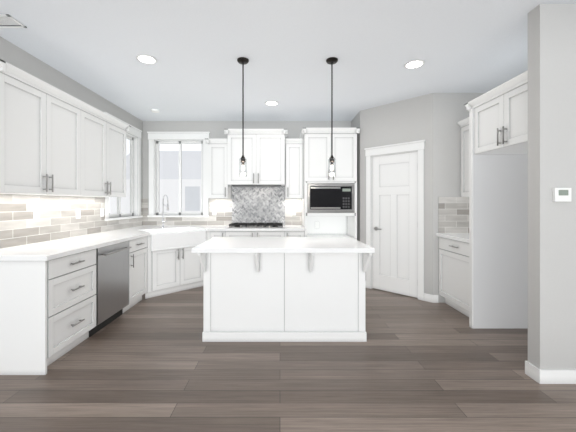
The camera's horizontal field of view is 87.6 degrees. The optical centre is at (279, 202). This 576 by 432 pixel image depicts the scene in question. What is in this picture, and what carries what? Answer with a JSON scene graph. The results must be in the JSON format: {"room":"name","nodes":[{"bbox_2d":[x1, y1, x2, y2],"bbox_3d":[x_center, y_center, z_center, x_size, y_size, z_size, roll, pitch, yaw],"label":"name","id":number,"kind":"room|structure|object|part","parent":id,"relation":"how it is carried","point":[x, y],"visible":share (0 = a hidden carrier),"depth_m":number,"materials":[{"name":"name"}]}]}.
{"room":"kitchen","nodes":[
{"label":"kitchen","id":0,"kind":"room"},
{"bbox_2d":[0,36,142,217],"bbox_3d":[-2.510,-0.070,0.985,0.120,2.780,8.970,0,0,0],"label":"wall","id":1,"kind":"structure","parent":0,"point":[16,56],"depth_m":3.38,"materials":[{"name":"paint"}]},
{"bbox_2d":[0,59,87,198],"bbox_3d":[-2.284,-0.575,2.752,0.327,0.990,1.004,0,0,0],"label":"upper cabinet","id":2,"kind":"object","parent":1,"relation":"attached to","point":[44,128],"depth_m":2.66,"materials":[{"name":"white wood"}]},
{"bbox_2d":[88,107,127,198],"bbox_3d":[-2.284,-0.575,3.638,0.327,0.990,1.004,0,0,0],"label":"upper cabinet","id":3,"kind":"object","parent":1,"relation":"attached to","point":[106,135],"depth_m":3.67,"materials":[{"name":"white wood"}]},
{"bbox_2d":[104,112,142,220],"bbox_3d":[-2.478,-0.507,4.710,0.145,1.515,1.104,0,0,0],"label":"window","id":4,"kind":"structure","parent":1,"relation":"in","point":[134,138],"depth_m":5.11,"materials":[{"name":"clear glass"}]},
{"bbox_2d":[143,121,350,214],"bbox_3d":[0.195,-0.070,5.410,5.290,2.780,0.120,0,0,0],"label":"wall","id":5,"kind":"structure","parent":0,"point":[215,129],"depth_m":5.35,"materials":[{"name":"paint"}]},
{"bbox_2d":[147,132,209,216],"bbox_3d":[-1.805,-0.507,5.378,1.104,1.515,0.145,0,0,0],"label":"window","id":6,"kind":"structure","parent":5,"relation":"in","point":[156,139],"depth_m":5.33,"materials":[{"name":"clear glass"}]},
{"bbox_2d":[208,139,230,198],"bbox_3d":[-1.038,-0.575,5.183,0.333,0.990,0.327,0,0,0],"label":"upper cabinet","id":7,"kind":"object","parent":5,"relation":"attached to","point":[218,188],"depth_m":5.03,"materials":[{"name":"white wood"}]},
{"bbox_2d":[228,129,283,186],"bbox_3d":[-0.390,-0.750,5.119,0.936,0.900,0.457,0,0,0],"label":"upper cabinet","id":8,"kind":"object","parent":5,"relation":"attached to","point":[263,148],"depth_m":4.90,"materials":[{"name":"white wood"}]},
{"bbox_2d":[0,186,527,255],"bbox_3d":[0.135,0.050,3.813,5.164,0.700,3.067,0,0,0],"label":"backsplash","id":9,"kind":"structure","parent":5,"relation":"attached to","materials":[{"name":"tile"}]},
{"bbox_2d":[284,139,303,198],"bbox_3d":[0.240,-0.575,5.183,0.296,0.990,0.327,0,0,0],"label":"upper cabinet","id":10,"kind":"object","parent":5,"relation":"attached to","point":[293,148],"depth_m":5.03,"materials":[{"name":"white wood"}]},
{"bbox_2d":[300,128,359,182],"bbox_3d":[0.802,-0.758,5.038,0.821,0.845,0.617,0,0,0],"label":"upper cabinet","id":11,"kind":"object","parent":5,"relation":"attached to","point":[317,141],"depth_m":4.74,"materials":[{"name":"white wood"}]},
{"bbox_2d":[304,179,355,214],"bbox_3d":[0.802,-0.095,4.987,0.741,0.490,0.526,0,0,0],"label":"microwave","id":12,"kind":"object","parent":5,"relation":"attached to","point":[321,196],"depth_m":4.73,"materials":[{"name":"silver metal"}]},
{"bbox_2d":[0,286,575,431],"bbox_3d":[0.135,1.350,1.075,5.770,0.060,9.150,0,0,0],"label":"floor","id":13,"kind":"structure","parent":0,"point":[157,364],"depth_m":2.21,"materials":[{"name":"brown wood"}]},
{"bbox_2d":[0,263,95,374],"bbox_3d":[-2.123,0.880,2.625,0.647,0.880,0.650,0,0,0],"label":"base cabinet","id":14,"kind":"object","parent":13,"relation":"on","point":[76,268],"depth_m":2.30,"materials":[{"name":"white wood"}]},
{"bbox_2d":[0,227,311,262],"bbox_3d":[-1.030,0.420,3.813,2.833,0.040,3.067,0,0,0],"label":"countertop","id":15,"kind":"structure","parent":14,"relation":"on","point":[129,244],"depth_m":3.86,"materials":[{"name":"white stone"}]},
{"bbox_2d":[161,194,168,228],"bbox_3d":[-1.817,0.134,4.760,0.167,0.533,0.192,0,0,0],"label":"faucet","id":16,"kind":"object","parent":15,"relation":"on","point":[167,206],"depth_m":4.78,"materials":[{"name":"silver metal"}]},
{"bbox_2d":[138,228,205,251],"bbox_3d":[-1.634,0.542,4.564,0.950,0.235,0.950,0,0,0],"label":"sink","id":17,"kind":"object","parent":15,"relation":"in","point":[159,239],"depth_m":4.39,"materials":[{"name":"white ceramic"}]},
{"bbox_2d":[96,263,127,331],"bbox_3d":[-2.098,0.883,3.260,0.605,0.875,0.610,0,0,0],"label":"dishwasher","id":18,"kind":"object","parent":13,"relation":"on","point":[111,278],"depth_m":3.20,"materials":[{"name":"silver metal"}]},
{"bbox_2d":[128,263,147,308],"bbox_3d":[-2.104,0.880,3.851,0.686,0.880,0.563,0,0,0],"label":"base cabinet","id":19,"kind":"object","parent":13,"relation":"on","point":[137,272],"depth_m":3.81,"materials":[{"name":"white wood"}]},
{"bbox_2d":[148,263,195,297],"bbox_3d":[-1.802,0.992,4.683,1.290,0.655,1.329,0,0,0],"label":"base cabinet","id":20,"kind":"object","parent":13,"relation":"on","point":[163,278],"depth_m":4.31,"materials":[{"name":"white wood"}]},
{"bbox_2d":[196,263,202,287],"bbox_3d":[-1.463,0.873,4.384,0.715,0.895,0.732,0,0,0],"label":"base cabinet","id":21,"kind":"object","parent":13,"relation":"on","point":[199,271],"depth_m":4.64,"materials":[{"name":"white wood"}]},
{"bbox_2d":[198,253,371,341],"bbox_3d":[0.043,0.880,3.062,1.562,0.880,0.813,0,0,0],"label":"kitchen island","id":22,"kind":"object","parent":13,"relation":"on","point":[283,289],"depth_m":2.87,"materials":[{"name":"white wood"}]},
{"bbox_2d":[191,237,374,252],"bbox_3d":[0.028,0.420,3.080,1.616,0.040,0.880,0,0,0],"label":"island countertop","id":23,"kind":"structure","parent":22,"relation":"on","point":[215,244],"depth_m":2.82,"materials":[{"name":"white stone"}]},
{"bbox_2d":[312,235,355,238],"bbox_3d":[0.802,0.943,5.030,0.785,0.755,0.600,0,0,0],"label":"base cabinet","id":24,"kind":"object","parent":13,"relation":"on","point":[353,236],"depth_m":5.06,"materials":[{"name":"white"}]},
{"bbox_2d":[436,235,527,326],"bbox_3d":[2.409,0.880,3.590,0.617,0.880,0.770,0,0,0],"label":"base cabinet","id":25,"kind":"object","parent":13,"relation":"on","point":[487,283],"depth_m":3.16,"materials":[{"name":"white wood"}]},
{"bbox_2d":[436,231,527,242],"bbox_3d":[2.393,0.420,3.592,0.647,0.040,0.770,0,0,0],"label":"countertop","id":26,"kind":"structure","parent":25,"relation":"on","point":[460,236],"depth_m":3.16,"materials":[{"name":"white stone"}]},
{"bbox_2d":[0,0,575,120],"bbox_3d":[0.135,-1.490,1.075,5.770,0.060,9.150,0,0,0],"label":"ceiling","id":27,"kind":"structure","parent":0,"point":[196,49],"depth_m":2.87,"materials":[{"name":"paint"}]},
{"bbox_2d":[0,14,26,27],"bbox_3d":[-2.250,-1.456,2.405,0.300,0.008,0.170,0,0,0],"label":"ceiling vent","id":28,"kind":"object","parent":27,"relation":"in","point":[7,21],"visible":1,"depth_m":2.42,"materials":[{"name":"silver metal"}]},
{"bbox_2d":[136,54,156,63],"bbox_3d":[-1.350,-1.454,3.040,0.196,0.009,0.196,0,0,0],"label":"recessed light","id":29,"kind":"object","parent":27,"relation":"in","point":[145,58],"visible":1,"depth_m":3.03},
{"bbox_2d":[237,57,248,176],"bbox_3d":[-0.377,-0.863,3.060,0.120,1.192,0.120,0,0,0],"label":"pendant light","id":30,"kind":"object","parent":27,"relation":"hanging from","point":[243,61],"visible":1,"depth_m":3.06,"materials":[{"name":"brown metal"}]},
{"bbox_3d":[-0.377,-0.361,3.060,0.078,0.189,0.078,0,0,0],"label":"lamp shade","id":31,"kind":"part","parent":30,"relation":"part of","materials":[{"name":"clear glass"}]},
{"bbox_2d":[265,101,277,105],"bbox_3d":[-0.120,-1.454,4.380,0.196,0.009,0.196,0,0,0],"label":"recessed light","id":32,"kind":"object","parent":27,"relation":"in","point":[271,103],"visible":0.98,"depth_m":4.38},
{"bbox_2d":[326,57,337,176],"bbox_3d":[0.530,-0.863,3.060,0.120,1.192,0.120,0,0,0],"label":"pendant light","id":33,"kind":"object","parent":27,"relation":"hanging from","point":[331,61],"visible":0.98,"depth_m":3.06,"materials":[{"name":"brown metal"}]},
{"bbox_3d":[0.530,-0.361,3.060,0.078,0.189,0.078,0,0,0],"label":"lamp shade","id":34,"kind":"part","parent":33,"relation":"part of","materials":[{"name":"clear glass"}]},
{"bbox_2d":[404,60,424,68],"bbox_3d":[1.410,-1.454,3.150,0.196,0.009,0.196,0,0,0],"label":"recessed light","id":35,"kind":"object","parent":27,"relation":"in","point":[412,64],"visible":1,"depth_m":3.15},
{"bbox_2d":[351,112,359,240],"bbox_3d":[1.320,-0.070,5.055,0.100,2.780,0.590,0,0,0],"label":"wall","id":36,"kind":"structure","parent":0,"point":[355,122],"depth_m":4.85,"materials":[{"name":"paint"}]},
{"bbox_2d":[360,93,432,294],"bbox_3d":[1.686,-0.070,4.405,0.100,2.780,1.089,0,0,-44],"label":"wall","id":37,"kind":"structure","parent":0,"point":[407,120],"depth_m":4.22,"materials":[{"name":"paint"}]},
{"bbox_2d":[364,140,425,300],"bbox_3d":[1.675,0.235,4.393,0.132,2.170,0.900,0,0,-44],"label":"door frame","id":38,"kind":"structure","parent":37,"relation":"attached to","point":[405,147],"depth_m":4.22,"materials":[{"name":"white wood"}]},
{"bbox_2d":[372,152,417,297],"bbox_3d":[1.670,0.299,4.385,0.503,2.018,0.522,0,0,0],"label":"pantry door","id":39,"kind":"structure","parent":37,"relation":"in","point":[395,221],"depth_m":4.36,"materials":[{"name":"white wood"}]},
{"bbox_2d":[365,281,437,302],"bbox_3d":[1.678,1.270,4.363,0.834,0.100,0.794,0,0,0],"label":"baseboard","id":40,"kind":"structure","parent":37,"relation":"attached to","point":[430,298],"depth_m":3.99,"materials":[{"name":"white wood"}]},
{"bbox_2d":[433,93,483,301],"bbox_3d":[2.375,-0.070,4.030,0.690,2.780,0.100,0,0,0],"label":"wall","id":41,"kind":"structure","parent":0,"point":[450,111],"depth_m":3.98,"materials":[{"name":"paint"}]},
{"bbox_2d":[528,4,575,368],"bbox_3d":[2.313,-0.070,2.241,0.813,2.780,0.137,0,0,0],"label":"wall","id":42,"kind":"structure","parent":0,"point":[551,186],"depth_m":2.20,"materials":[{"name":"paint"}]},
{"bbox_2d":[472,71,527,154],"bbox_3d":[2.378,-0.790,2.736,0.677,0.560,0.839,0,0,0],"label":"upper cabinet","id":43,"kind":"object","parent":42,"relation":"attached to","point":[500,115],"depth_m":2.77,"materials":[{"name":"white wood"}]},
{"bbox_2d":[525,361,575,383],"bbox_3d":[2.308,1.270,2.255,0.825,0.100,0.134,0,0,0],"label":"baseboard","id":44,"kind":"structure","parent":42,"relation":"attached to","point":[551,376],"depth_m":2.19,"materials":[{"name":"white wood"}]},
{"label":"outside","id":45,"kind":"structure","parent":0,"visible":0},
{"bbox_3d":[0.000,1.555,5.000,60.000,0.330,70.000,0,0,0],"label":"ground","id":46,"kind":"structure","parent":45,"visible":0},
{"bbox_2d":[110,151,200,213],"bbox_3d":[-6.725,-0.630,8.675,16.050,3.900,17.950,0,0,0],"label":"house","id":47,"kind":"structure","parent":46,"relation":"on","point":[168,169],"depth_m":12.35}
]}

